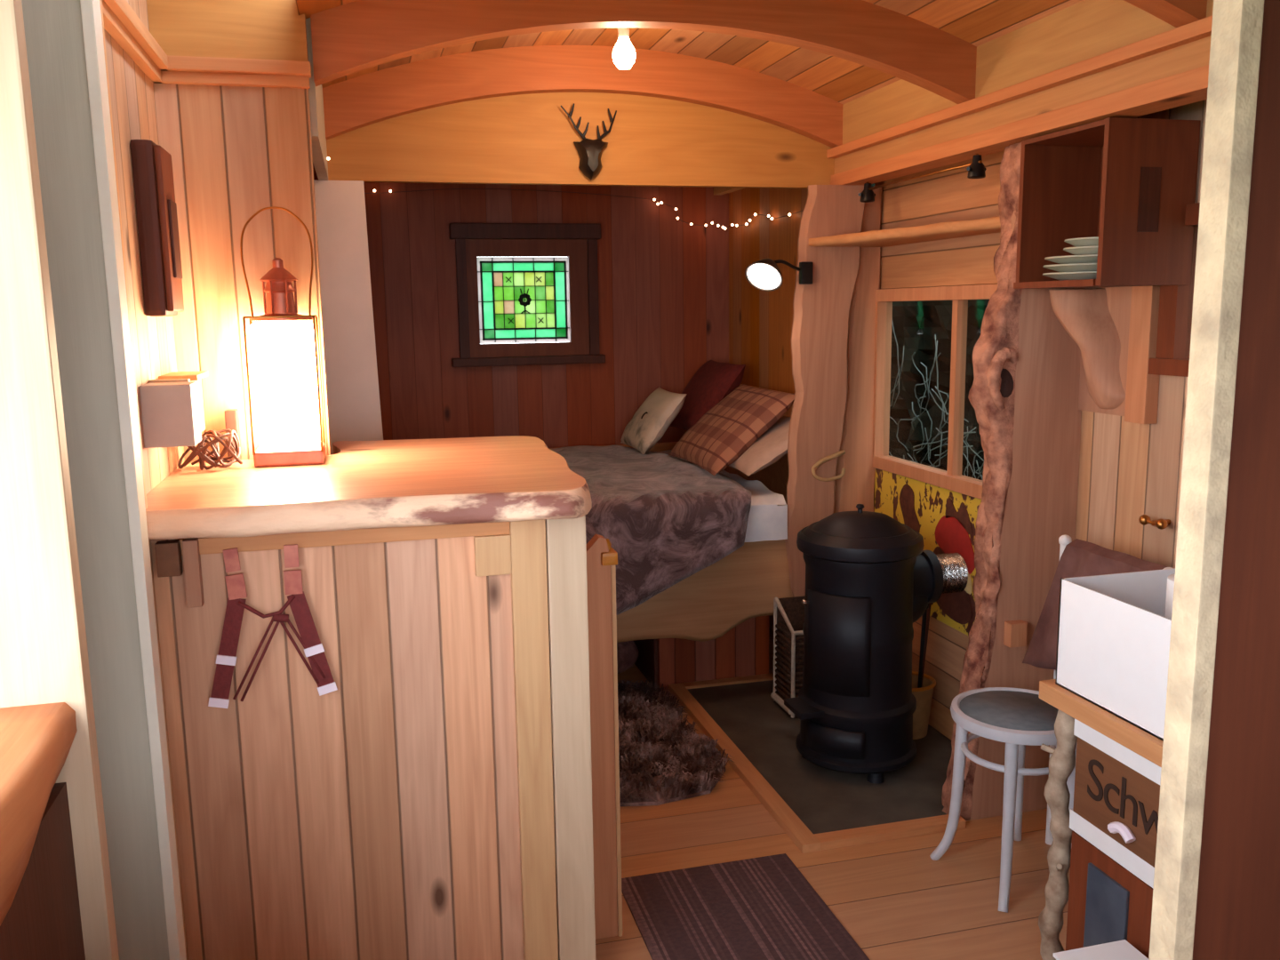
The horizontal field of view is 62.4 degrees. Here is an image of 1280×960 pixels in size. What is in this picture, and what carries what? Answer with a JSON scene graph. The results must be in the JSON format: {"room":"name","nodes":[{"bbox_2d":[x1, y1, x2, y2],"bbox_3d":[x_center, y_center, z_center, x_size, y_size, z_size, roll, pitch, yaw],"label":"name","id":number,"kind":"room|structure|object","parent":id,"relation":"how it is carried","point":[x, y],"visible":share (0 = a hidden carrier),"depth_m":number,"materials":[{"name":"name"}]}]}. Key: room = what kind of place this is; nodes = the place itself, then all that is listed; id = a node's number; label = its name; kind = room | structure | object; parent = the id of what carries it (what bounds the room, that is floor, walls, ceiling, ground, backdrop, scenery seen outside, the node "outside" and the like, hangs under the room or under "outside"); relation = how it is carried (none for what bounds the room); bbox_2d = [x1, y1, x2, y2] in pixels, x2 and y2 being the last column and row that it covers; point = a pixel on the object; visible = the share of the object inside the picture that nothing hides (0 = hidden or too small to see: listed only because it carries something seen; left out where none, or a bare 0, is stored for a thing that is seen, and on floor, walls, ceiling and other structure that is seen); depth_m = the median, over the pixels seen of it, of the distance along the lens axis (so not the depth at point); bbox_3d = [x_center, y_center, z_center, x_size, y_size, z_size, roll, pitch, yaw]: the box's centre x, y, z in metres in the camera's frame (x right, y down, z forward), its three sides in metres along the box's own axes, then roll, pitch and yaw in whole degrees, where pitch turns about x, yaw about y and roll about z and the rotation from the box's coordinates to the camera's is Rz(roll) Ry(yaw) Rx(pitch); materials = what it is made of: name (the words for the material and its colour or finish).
{"room":"wooden caravan interior","nodes":[
{"label":"wooden caravan interior","id":0,"kind":"room"},
{"bbox_2d":[104,0,184,494],"bbox_3d":[-1.334,-0.234,3.296,0.060,2.450,3.155,-3,9,-14],"label":"wall","id":1,"kind":"structure","parent":0,"point":[132,92],"depth_m":2.15,"materials":[{"name":"brown wood"}]},
{"bbox_2d":[21,0,169,959],"bbox_3d":[-0.963,0.010,1.756,0.208,2.449,0.040,-3,9,-14],"label":"trim","id":2,"kind":"structure","parent":1,"relation":"attached to","point":[53,28],"depth_m":1.75,"materials":[{"name":"white wood"}]},
{"bbox_2d":[80,0,186,959],"bbox_3d":[-0.854,0.003,1.786,0.018,2.450,0.055,-3,9,-14],"label":"trim","id":3,"kind":"structure","parent":1,"relation":"attached to","point":[90,9],"depth_m":1.76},
{"bbox_2d":[101,0,167,83],"bbox_3d":[-0.998,-0.880,2.046,0.040,0.055,0.820,-3,9,-14],"label":"trim","id":4,"kind":"structure","parent":1,"relation":"attached to","point":[120,20],"depth_m":2.11,"materials":[{"name":"brown wood"}]},
{"bbox_2d":[99,0,188,959],"bbox_3d":[-0.903,-0.009,1.867,0.020,2.450,0.170,-3,9,-14],"label":"trim","id":5,"kind":"structure","parent":1,"relation":"attached to","point":[100,3],"depth_m":1.94,"materials":[{"name":"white wood"}]},
{"bbox_2d":[130,139,183,316],"bbox_3d":[-1.017,-0.527,2.243,0.062,0.355,0.160,-3,9,-14],"label":"box","id":6,"kind":"object","parent":1,"relation":"attached to","point":[152,164],"visible":1,"depth_m":2.18,"materials":[{"name":"brown wood"}]},
{"bbox_2d":[139,378,201,447],"bbox_3d":[-0.960,-0.136,2.173,0.095,0.135,0.120,-3,9,-14],"label":"junction box","id":7,"kind":"object","parent":1,"relation":"attached to","point":[170,408],"visible":1,"depth_m":2.12,"materials":[{"name":"grey plastic"}]},
{"bbox_2d":[158,370,208,431],"bbox_3d":[-1.028,-0.173,2.400,0.080,0.137,0.180,-3,9,-14],"label":"box","id":8,"kind":"object","parent":1,"relation":"attached to","point":[194,376],"visible":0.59,"depth_m":2.41,"materials":[{"name":"brown wood"}]},
{"bbox_2d":[153,83,330,461],"bbox_3d":[-0.948,0.060,2.662,0.340,2.060,0.050,-3,9,-14],"label":"wall partition","id":9,"kind":"structure","parent":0,"point":[236,152],"depth_m":2.53,"materials":[{"name":"brown wood"}]},
{"bbox_2d":[146,0,308,61],"bbox_3d":[-0.965,-1.156,2.467,0.344,0.375,0.048,-3,9,-14],"label":"trim","id":10,"kind":"structure","parent":9,"relation":"on","point":[260,29],"depth_m":2.46,"materials":[{"name":"brown wood"}]},
{"bbox_2d":[152,55,311,88],"bbox_3d":[-0.947,-0.947,2.457,0.350,0.055,0.040,-3,9,-14],"label":"trim","id":11,"kind":"structure","parent":9,"relation":"attached to","point":[181,69],"depth_m":2.45,"materials":[{"name":"brown wood"}]},
{"bbox_2d":[310,0,976,103],"bbox_3d":[0.071,-1.177,2.782,1.795,0.325,0.065,-3,9,-14],"label":"beam","id":12,"kind":"structure","parent":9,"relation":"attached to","point":[356,36],"depth_m":2.75,"materials":[{"name":"brown wood"}]},
{"bbox_2d":[612,27,635,69],"bbox_3d":[-0.047,-1.275,3.031,0.068,0.188,0.068,-3,9,-14],"label":"hanging bulb","id":13,"kind":"object","parent":12,"relation":"hanging from","point":[623,53],"visible":0.79,"depth_m":3.02,"materials":[{"name":"white glass"}]},
{"bbox_2d":[312,163,728,447],"bbox_3d":[-0.547,-0.543,5.138,2.550,2.450,0.060,-3,9,-14],"label":"wall","id":14,"kind":"structure","parent":0,"point":[663,279],"depth_m":5.11,"materials":[{"name":"red wood"}]},
{"bbox_2d":[305,17,327,180],"bbox_3d":[-1.099,-1.271,3.645,0.031,0.520,2.295,-3,9,-14],"label":"trim","id":15,"kind":"structure","parent":14,"relation":"attached to","point":[319,152],"depth_m":2.73,"materials":[{"name":"brown wood"}]},
{"bbox_2d":[448,188,502,189],"label":"fairy lights","id":16,"kind":"object","parent":14,"relation":"attached to","point":[448,188],"depth_m":4.88,"materials":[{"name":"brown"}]},
{"bbox_2d":[448,223,605,367],"bbox_3d":[-0.538,-0.880,5.030,0.730,0.660,0.110,-3,9,-14],"label":"window","id":17,"kind":"structure","parent":14,"relation":"in","point":[537,284],"depth_m":5.04,"materials":[{"name":"brown wood"}]},
{"bbox_2d":[624,196,803,229],"label":"fairy lights","id":18,"kind":"object","parent":14,"relation":"attached to","point":[705,225],"depth_m":5.09,"materials":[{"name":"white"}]},
{"bbox_2d":[296,0,1083,103],"bbox_3d":[0.118,-1.251,2.691,1.900,0.241,4.860,-3,9,-14],"label":"ceiling","id":19,"kind":"structure","parent":0,"point":[977,22],"depth_m":3.39,"materials":[{"name":"brown wood"}]},
{"bbox_2d":[1123,0,1207,27],"bbox_3d":[0.287,-1.048,1.965,1.795,0.325,0.065,-3,9,-14],"label":"trim","id":20,"kind":"structure","parent":19,"relation":"attached to","point":[1177,13],"depth_m":2.18,"materials":[{"name":"brown wood"}]},
{"bbox_2d":[728,187,807,630],"bbox_3d":[0.657,-0.418,4.724,0.060,2.300,1.380,-3,9,-14],"label":"wall","id":21,"kind":"structure","parent":0,"point":[761,322],"depth_m":4.86,"materials":[{"name":"brown wood"}]},
{"bbox_2d":[326,92,834,188],"bbox_3d":[-0.157,-1.248,3.652,1.795,0.445,0.035,-3,9,-14],"label":"trim","id":22,"kind":"structure","parent":21,"relation":"attached to","point":[521,139],"depth_m":3.63,"materials":[{"name":"brown wood"}]},
{"bbox_2d":[322,45,843,148],"bbox_3d":[-0.146,-1.306,3.599,1.795,0.325,0.055,-3,9,-14],"label":"trim","id":23,"kind":"structure","parent":21,"relation":"attached to","point":[349,105],"depth_m":3.54,"materials":[{"name":"brown wood"}]},
{"bbox_2d":[560,103,616,180],"bbox_3d":[-0.172,-1.156,3.612,0.197,0.249,0.049,-3,9,-14],"label":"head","id":24,"kind":"object","parent":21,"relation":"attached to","point":[589,151],"visible":1,"depth_m":3.61},
{"bbox_2d":[830,64,1208,185],"bbox_3d":[1.151,-0.859,2.378,0.100,0.045,3.220,-3,9,-14],"label":"trim","id":25,"kind":"structure","parent":21,"relation":"attached to","point":[1190,86],"depth_m":2.68,"materials":[{"name":"brown wood"}]},
{"bbox_2d":[826,15,1212,158],"bbox_3d":[1.142,-0.955,2.361,0.115,0.030,3.220,-3,9,-14],"label":"trim","id":26,"kind":"structure","parent":21,"relation":"attached to","point":[1201,28],"depth_m":2.63,"materials":[{"name":"brown wood"}]},
{"bbox_2d":[834,35,1211,174],"bbox_3d":[1.158,-0.911,2.372,0.085,0.060,3.220,-3,9,-14],"label":"trim","id":27,"kind":"structure","parent":21,"relation":"attached to","point":[1196,54],"depth_m":2.67,"materials":[{"name":"brown wood"}]},
{"bbox_2d":[595,627,1070,959],"bbox_3d":[0.068,1.129,2.603,2.800,0.060,5.800,-3,9,-14],"label":"floor","id":28,"kind":"structure","parent":0,"point":[895,901],"depth_m":2.84,"materials":[{"name":"brown wood"}]},
{"bbox_2d":[0,782,85,959],"bbox_3d":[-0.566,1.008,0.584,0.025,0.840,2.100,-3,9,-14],"label":"base cabinet","id":29,"kind":"object","parent":28,"relation":"on","point":[43,920],"depth_m":1.43,"materials":[{"name":"brown wood"}]},
{"bbox_2d":[313,180,383,455],"bbox_3d":[-0.942,-0.031,3.636,0.225,1.930,0.035,-3,9,-14],"label":"panel","id":30,"kind":"object","parent":28,"relation":"on","point":[352,382],"visible":0.34,"depth_m":3.53,"materials":[{"name":"white paint"}]},
{"bbox_2d":[150,515,595,959],"bbox_3d":[-0.603,0.578,2.485,0.853,1.084,0.720,-3,9,-14],"label":"base cabinet","id":31,"kind":"object","parent":28,"relation":"on","point":[435,804],"visible":0.85,"depth_m":2.17,"materials":[{"name":"brown wood"}]},
{"bbox_2d":[208,544,337,708],"bbox_3d":[-0.718,0.282,2.046,0.241,0.314,0.016,-3,9,-14],"label":"suspenders","id":32,"kind":"object","parent":31,"relation":"hanging from","point":[226,660],"visible":1,"depth_m":2.04,"materials":[{"name":"brown fabric"}]},
{"bbox_2d":[145,428,591,540],"bbox_3d":[-0.610,-0.049,2.465,0.909,0.151,1.046,-3,9,-14],"label":"countertop","id":33,"kind":"structure","parent":31,"relation":"on","point":[380,484],"depth_m":2.13,"materials":[{"name":"brown wood"}]},
{"bbox_2d":[224,408,241,459],"bbox_3d":[-0.985,-0.108,2.560,0.027,0.124,0.045,-3,9,-14],"label":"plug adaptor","id":34,"kind":"object","parent":33,"relation":"on","point":[231,415],"visible":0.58,"depth_m":2.54,"materials":[{"name":"white plastic"}]},
{"bbox_2d":[240,206,325,467],"bbox_3d":[-0.845,-0.339,2.501,0.161,0.597,0.158,-3,9,-14],"label":"lantern","id":35,"kind":"object","parent":33,"relation":"on","point":[286,366],"visible":1,"depth_m":2.46,"materials":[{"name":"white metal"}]},
{"bbox_2d":[586,534,622,939],"bbox_3d":[-0.101,0.617,2.497,0.104,0.990,0.067,-3,9,-14],"label":"door","id":36,"kind":"structure","parent":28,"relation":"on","point":[602,559],"depth_m":2.48,"materials":[{"name":"brown wood"}]},
{"bbox_2d":[616,640,639,673],"bbox_3d":[-0.192,0.722,4.374,0.380,0.181,0.280,-3,9,-14],"label":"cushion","id":37,"kind":"object","parent":28,"relation":"on","point":[628,652],"visible":0.18,"depth_m":4.31,"materials":[{"name":"brown fabric"}]},
{"bbox_2d":[548,384,793,690],"bbox_3d":[-0.237,0.223,4.512,1.835,1.130,1.513,-3,9,-14],"label":"bed","id":38,"kind":"object","parent":28,"relation":"on","point":[713,623],"visible":0.13,"depth_m":3.96,"materials":[{"name":"brown wood"}]},
{"bbox_2d":[549,445,751,615],"bbox_3d":[-0.337,0.309,4.400,1.253,0.748,1.479,-3,9,-14],"label":"throw","id":39,"kind":"object","parent":38,"relation":"on","point":[667,519],"visible":0.42,"depth_m":3.77,"materials":[{"name":"brown fur"}]},
{"bbox_2d":[619,387,686,454],"bbox_3d":[0.054,-0.277,4.848,0.216,0.260,0.440,-3,9,-14],"label":"cushion","id":40,"kind":"object","parent":39,"relation":"on","point":[650,422],"visible":1,"depth_m":4.70,"materials":[{"name":"beige fabric"}]},
{"bbox_2d":[668,384,794,476],"bbox_3d":[0.369,-0.219,4.338,0.350,0.305,0.630,-3,9,-14],"label":"pillow","id":41,"kind":"object","parent":39,"relation":"on","point":[729,428],"visible":1,"depth_m":4.16,"materials":[{"name":"brown fabric"}]},
{"bbox_2d":[669,360,745,430],"bbox_3d":[0.307,-0.391,4.965,0.256,0.320,0.490,-3,9,-14],"label":"cushion","id":42,"kind":"object","parent":38,"relation":"on","point":[713,381],"visible":0.76,"depth_m":4.81,"materials":[{"name":"fabric"}]},
{"bbox_2d":[728,415,790,475],"bbox_3d":[0.489,-0.145,4.167,0.310,0.189,0.480,-3,9,-14],"label":"pillow","id":43,"kind":"object","parent":38,"relation":"on","point":[772,445],"visible":0.56,"depth_m":4.00,"materials":[{"name":"white fabric"}]},
{"bbox_2d":[617,679,735,806],"bbox_3d":[-0.115,0.886,3.722,0.726,0.065,1.076,-3,9,-14],"label":"sheepskin rug","id":44,"kind":"object","parent":28,"relation":"on","point":[662,760],"visible":0.51,"depth_m":3.52,"materials":[{"name":"brown fur"}]},
{"bbox_2d":[621,853,869,959],"bbox_3d":[0.288,1.119,2.429,0.480,0.008,0.920,-3,9,-14],"label":"striped mat","id":45,"kind":"object","parent":28,"relation":"on","point":[764,908],"visible":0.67,"depth_m":2.64,"materials":[{"name":"brown fabric"}]},
{"bbox_2d":[668,672,966,853],"bbox_3d":[0.568,0.910,3.651,0.590,0.024,1.335,-3,9,-14],"label":"edging","id":46,"kind":"object","parent":28,"relation":"on","point":[802,836],"visible":0.77,"depth_m":3.14,"materials":[{"name":"brown wood"}]},
{"bbox_2d":[687,680,951,834],"bbox_3d":[0.690,0.908,3.686,0.735,0.012,1.240,-3,9,-14],"label":"hearth slab","id":47,"kind":"object","parent":28,"relation":"on","point":[825,800],"visible":0.43,"depth_m":3.41,"materials":[{"name":"stone"}]},
{"bbox_2d":[770,596,804,718],"bbox_3d":[0.655,0.649,3.951,0.284,0.416,0.190,-3,9,-14],"label":"rack","id":48,"kind":"object","parent":47,"relation":"on","point":[788,612],"visible":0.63,"depth_m":3.94,"materials":[{"name":"white metal"}]},
{"bbox_2d":[784,504,967,783],"bbox_3d":[0.769,0.500,3.454,0.607,0.866,0.400,-3,9,-14],"label":"stove","id":49,"kind":"object","parent":47,"relation":"on","point":[869,576],"visible":1,"depth_m":3.30,"materials":[{"name":"black metal"}]},
{"bbox_2d":[912,671,935,739],"bbox_3d":[0.940,0.794,3.723,0.194,0.195,0.194,-3,9,-14],"label":"bucket","id":50,"kind":"object","parent":47,"relation":"on","point":[924,695],"visible":0.38,"depth_m":3.66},
{"bbox_2d":[917,603,928,687],"bbox_3d":[0.974,0.647,3.657,0.041,0.470,0.027,-3,9,-14],"label":"iron","id":51,"kind":"object","parent":50,"relation":"in","point":[924,619],"visible":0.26,"depth_m":3.64,"materials":[{"name":"black metal"}]},
{"bbox_2d":[921,602,933,686],"bbox_3d":[0.992,0.639,3.702,0.061,0.471,0.027,-3,9,-14],"label":"iron","id":52,"kind":"object","parent":50,"relation":"in","point":[928,613],"visible":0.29,"depth_m":3.68,"materials":[{"name":"black metal"}]},
{"bbox_2d":[784,184,865,597],"bbox_3d":[0.684,-0.108,3.963,0.330,1.930,0.040,-3,9,-14],"label":"live edge slab","id":53,"kind":"structure","parent":28,"relation":"on","point":[820,332],"depth_m":3.88,"materials":[{"name":"brown wood"}]},
{"bbox_2d":[744,258,813,291],"bbox_3d":[0.506,-0.725,3.734,0.270,0.113,0.123,-4,10,-20],"label":"reading lamp","id":54,"kind":"object","parent":53,"relation":"attached to","point":[764,275],"visible":1,"depth_m":3.72,"materials":[{"name":"black plastic"}]},
{"bbox_2d":[747,264,780,289],"bbox_3d":[0.435,-0.713,3.709,0.105,0.087,0.105,-3,9,-14],"label":"diffuser","id":55,"kind":"object","parent":54,"relation":"attached to","point":[762,276],"depth_m":3.71,"materials":[{"name":"beige glass"}]},
{"bbox_2d":[811,449,845,481],"bbox_3d":[0.703,-0.053,3.929,0.135,0.115,0.037,-2,9,-9],"label":"hook","id":56,"kind":"object","parent":53,"relation":"attached to","point":[824,460],"visible":1,"depth_m":3.92,"materials":[{"name":"brown metal"}]},
{"bbox_2d":[833,187,882,513],"bbox_3d":[0.811,-0.122,4.039,0.217,1.930,0.035,-3,9,-14],"label":"wooden post","id":57,"kind":"structure","parent":28,"relation":"on","point":[857,485],"depth_m":3.99,"materials":[{"name":"brown wood"}]},
{"bbox_2d":[929,687,1077,912],"bbox_3d":[0.986,0.824,2.788,0.336,0.468,0.336,-3,9,-14],"label":"stool","id":58,"kind":"object","parent":28,"relation":"on","point":[1017,717],"visible":0.74,"depth_m":2.71,"materials":[{"name":"paint"}]},
{"bbox_2d":[941,142,1084,820],"bbox_3d":[1.065,0.038,3.027,0.378,1.930,0.137,-3,9,-14],"label":"wooden post","id":59,"kind":"object","parent":28,"relation":"on","point":[1024,391],"visible":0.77,"depth_m":3.00,"materials":[{"name":"brown wood"}]},
{"bbox_2d":[1003,619,1027,647],"bbox_3d":[1.078,0.441,3.037,0.055,0.070,0.035,-3,9,-14],"label":"wooden peg","id":60,"kind":"object","parent":59,"relation":"attached to","point":[1015,632],"visible":1,"depth_m":3.02,"materials":[{"name":"brown wood"}]},
{"bbox_2d":[1052,939,1148,959],"bbox_3d":[0.865,1.045,1.781,0.152,0.344,0.358,-3,9,-14],"label":"bin","id":61,"kind":"object","parent":28,"relation":"on","point":[1123,949],"visible":1,"depth_m":1.90,"materials":[{"name":"white plastic"}]},
{"bbox_2d":[1038,679,1163,959],"bbox_3d":[1.235,0.819,1.927,0.665,0.743,0.790,-3,9,-14],"label":"shelf unit","id":62,"kind":"object","parent":28,"relation":"on","point":[1108,840],"visible":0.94,"depth_m":2.03,"materials":[{"name":"brown wood"}]},
{"bbox_2d":[1069,808,1154,888],"bbox_3d":[1.249,0.716,1.867,0.615,0.040,0.700,-3,9,-14],"label":"shelf","id":63,"kind":"object","parent":62,"relation":"attached to","point":[1128,860],"depth_m":2.00,"materials":[{"name":"white paint"}]},
{"bbox_2d":[1055,568,1175,741],"bbox_3d":[1.048,0.323,2.001,0.335,0.219,0.355,-3,9,-14],"label":"storage box","id":64,"kind":"object","parent":62,"relation":"on","point":[1113,645],"visible":0.38,"depth_m":2.00,"materials":[{"name":"white plastic"}]},
{"bbox_2d":[1164,573,1175,619],"bbox_3d":[1.088,0.302,2.073,0.110,0.222,0.110,-3,9,-14],"label":"paper roll","id":65,"kind":"object","parent":64,"relation":"in","point":[1170,587],"visible":0.06,"depth_m":2.06,"materials":[{"name":"white paper"}]},
{"bbox_2d":[1045,534,1173,845],"bbox_3d":[1.255,0.609,2.742,0.155,0.887,0.414,-3,9,-14],"label":"towel stand","id":66,"kind":"object","parent":28,"relation":"on","point":[1065,540],"visible":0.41,"depth_m":2.92,"materials":[{"name":"white paint"}]},
{"bbox_2d":[1022,538,1167,669],"bbox_3d":[1.179,0.365,2.735,0.108,0.392,0.521,-3,9,-14],"label":"cushion","id":67,"kind":"object","parent":66,"relation":"on","point":[1079,558],"visible":0.2,"depth_m":2.80,"materials":[{"name":"brown fabric"}]},
{"bbox_2d":[874,150,1004,740],"bbox_3d":[1.055,-0.139,3.586,0.035,2.100,1.120,-3,9,-14],"label":"wall","id":68,"kind":"structure","parent":0,"point":[950,196],"depth_m":3.61,"materials":[{"name":"brown wood"}]},
{"bbox_2d":[808,216,1000,247],"bbox_3d":[0.878,-0.794,3.404,0.327,0.035,0.980,-3,9,-14],"label":"shelf","id":69,"kind":"object","parent":68,"relation":"attached to","point":[948,229],"visible":0.92,"depth_m":3.38,"materials":[{"name":"brown wood"}]},
{"bbox_2d":[857,153,986,202],"bbox_3d":[0.887,-0.962,3.396,0.085,0.068,0.742,-3,9,-14],"label":"rail","id":70,"kind":"object","parent":68,"relation":"attached to","point":[976,169],"visible":1,"depth_m":3.23,"materials":[{"name":"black metal"}]},
{"bbox_2d":[874,468,981,636],"bbox_3d":[1.031,0.256,3.642,0.023,0.465,0.960,-3,9,-14],"label":"sign","id":71,"kind":"object","parent":68,"relation":"attached to","point":[945,519],"visible":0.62,"depth_m":3.62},
{"bbox_2d":[872,283,997,499],"bbox_3d":[1.024,-0.317,3.597,0.060,0.670,0.950,-3,9,-14],"label":"window","id":72,"kind":"structure","parent":68,"relation":"in","point":[952,479],"depth_m":3.58,"materials":[{"name":"brown wood"}]},
{"bbox_2d":[713,0,1213,195],"bbox_3d":[0.964,-1.163,3.003,0.040,0.210,4.600,-3,9,-14],"label":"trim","id":73,"kind":"structure","parent":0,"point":[1085,29],"depth_m":2.75,"materials":[{"name":"brown wood"}]},
{"bbox_2d":[1075,99,1207,568],"bbox_3d":[1.485,0.065,2.288,0.060,2.100,1.680,-3,9,-14],"label":"wall","id":74,"kind":"structure","parent":0,"point":[1128,471],"depth_m":2.80,"materials":[{"name":"brown wood"}]},
{"bbox_2d":[1048,285,1159,423],"bbox_3d":[1.215,-0.339,2.836,0.144,0.350,0.335,-3,9,-14],"label":"bracket","id":75,"kind":"object","parent":74,"relation":"attached to","point":[1114,329],"visible":0.98,"depth_m":2.82,"materials":[{"name":"brown wood"}]},
{"bbox_2d":[1013,117,1200,288],"bbox_3d":[1.172,-0.687,2.689,0.253,0.385,0.358,-3,9,-14],"label":"upper cabinet","id":76,"kind":"object","parent":74,"relation":"attached to","point":[1127,183],"visible":0.98,"depth_m":2.55,"materials":[{"name":"brown wood"}]},
{"bbox_2d":[1042,271,1096,280],"bbox_3d":[1.169,-0.528,2.744,0.236,0.020,0.236,-3,9,-14],"label":"plate","id":77,"kind":"object","parent":76,"relation":"in","point":[1084,275],"visible":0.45,"depth_m":2.68,"materials":[{"name":"ceramic"}]},
{"bbox_2d":[1042,263,1096,271],"bbox_3d":[1.169,-0.548,2.741,0.234,0.020,0.234,-3,9,-14],"label":"plate","id":78,"kind":"object","parent":77,"relation":"on","point":[1075,267],"visible":0.44,"depth_m":2.68,"materials":[{"name":"ceramic"}]},
{"bbox_2d":[1044,254,1097,263],"bbox_3d":[1.168,-0.569,2.737,0.230,0.020,0.230,-3,9,-14],"label":"plate","id":79,"kind":"object","parent":78,"relation":"on","point":[1091,258],"visible":0.41,"depth_m":2.67,"materials":[{"name":"ceramic"}]},
{"bbox_2d":[1063,245,1098,255],"bbox_3d":[1.176,-0.585,2.705,0.176,0.021,0.176,-3,9,-14],"label":"plate","id":80,"kind":"object","parent":79,"relation":"on","point":[1079,250],"visible":0.34,"depth_m":2.66,"materials":[{"name":"ceramic"}]},
{"bbox_2d":[1064,236,1098,247],"bbox_3d":[1.175,-0.606,2.702,0.172,0.021,0.172,-3,9,-14],"label":"plate","id":81,"kind":"object","parent":80,"relation":"on","point":[1082,241],"visible":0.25,"depth_m":2.66,"materials":[{"name":"ceramic"}]},
{"bbox_2d":[1138,514,1170,529],"bbox_3d":[1.319,0.105,2.690,0.062,0.028,0.088,-3,9,-14],"label":"tap","id":82,"kind":"object","parent":74,"relation":"attached to","point":[1144,519],"visible":1,"depth_m":2.69,"materials":[{"name":"gold metal"}]},
{"bbox_2d":[1147,202,1199,376],"bbox_3d":[1.424,-0.411,2.260,0.080,0.410,0.820,-3,9,-14],"label":"window","id":83,"kind":"structure","parent":74,"relation":"in","point":[1175,310],"depth_m":2.61,"materials":[{"name":"brown wood"}]},
{"bbox_2d":[1192,0,1279,959],"bbox_3d":[1.180,0.122,1.334,1.128,2.300,0.035,-3,9,-14],"label":"wall","id":84,"kind":"structure","parent":0,"point":[1237,914],"depth_m":1.19,"materials":[{"name":"brown wood"}]},
{"bbox_2d":[1148,0,1263,959],"bbox_3d":[0.623,0.154,1.188,0.027,2.300,0.040,-3,9,-14],"label":"trim","id":85,"kind":"structure","parent":84,"relation":"attached to","point":[1236,26],"depth_m":1.15,"materials":[{"name":"white wood"}]},
{"bbox_3d":[-0.806,0.199,0.566,0.060,2.450,2.430,-3,9,-14],"label":"wall","id":86,"kind":"structure","parent":0,"visible":0},
{"bbox_2d":[0,702,76,925],"bbox_3d":[-0.664,0.555,0.539,0.243,0.168,2.000,-3,9,-14],"label":"countertop","id":87,"kind":"structure","parent":86,"relation":"attached to","point":[36,740],"depth_m":1.32,"materials":[{"name":"brown wood"}]},
{"bbox_2d":[0,0,119,959],"bbox_3d":[-0.904,0.056,1.464,0.211,2.450,0.040,-3,9,-14],"label":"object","id":88,"kind":"structure","parent":86,"relation":"attached to","point":[44,652],"depth_m":1.46,"materials":[{"name":"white wood"}]},
{"label":"outside","id":89,"kind":"structure","parent":0,"visible":0},
{"bbox_3d":[0.493,1.841,2.514,30.000,0.050,32.000,-3,9,-14],"label":"ground","id":90,"kind":"structure","parent":89,"visible":0},
{"bbox_2d":[871,183,989,479],"bbox_3d":[1.917,-0.514,4.577,1.035,3.900,7.318,-3,9,-14],"label":"hedge","id":91,"kind":"object","parent":90,"relation":"on","point":[916,324],"visible":0.02,"depth_m":5.37,"materials":[{"name":"plant"}]},
{"bbox_2d":[888,319,983,479],"bbox_3d":[1.079,0.083,4.965,0.327,1.821,2.915,-3,9,-14],"label":"stems","id":92,"kind":"object","parent":90,"relation":"on","point":[936,346],"visible":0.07,"depth_m":4.42,"materials":[{"name":"plant"}]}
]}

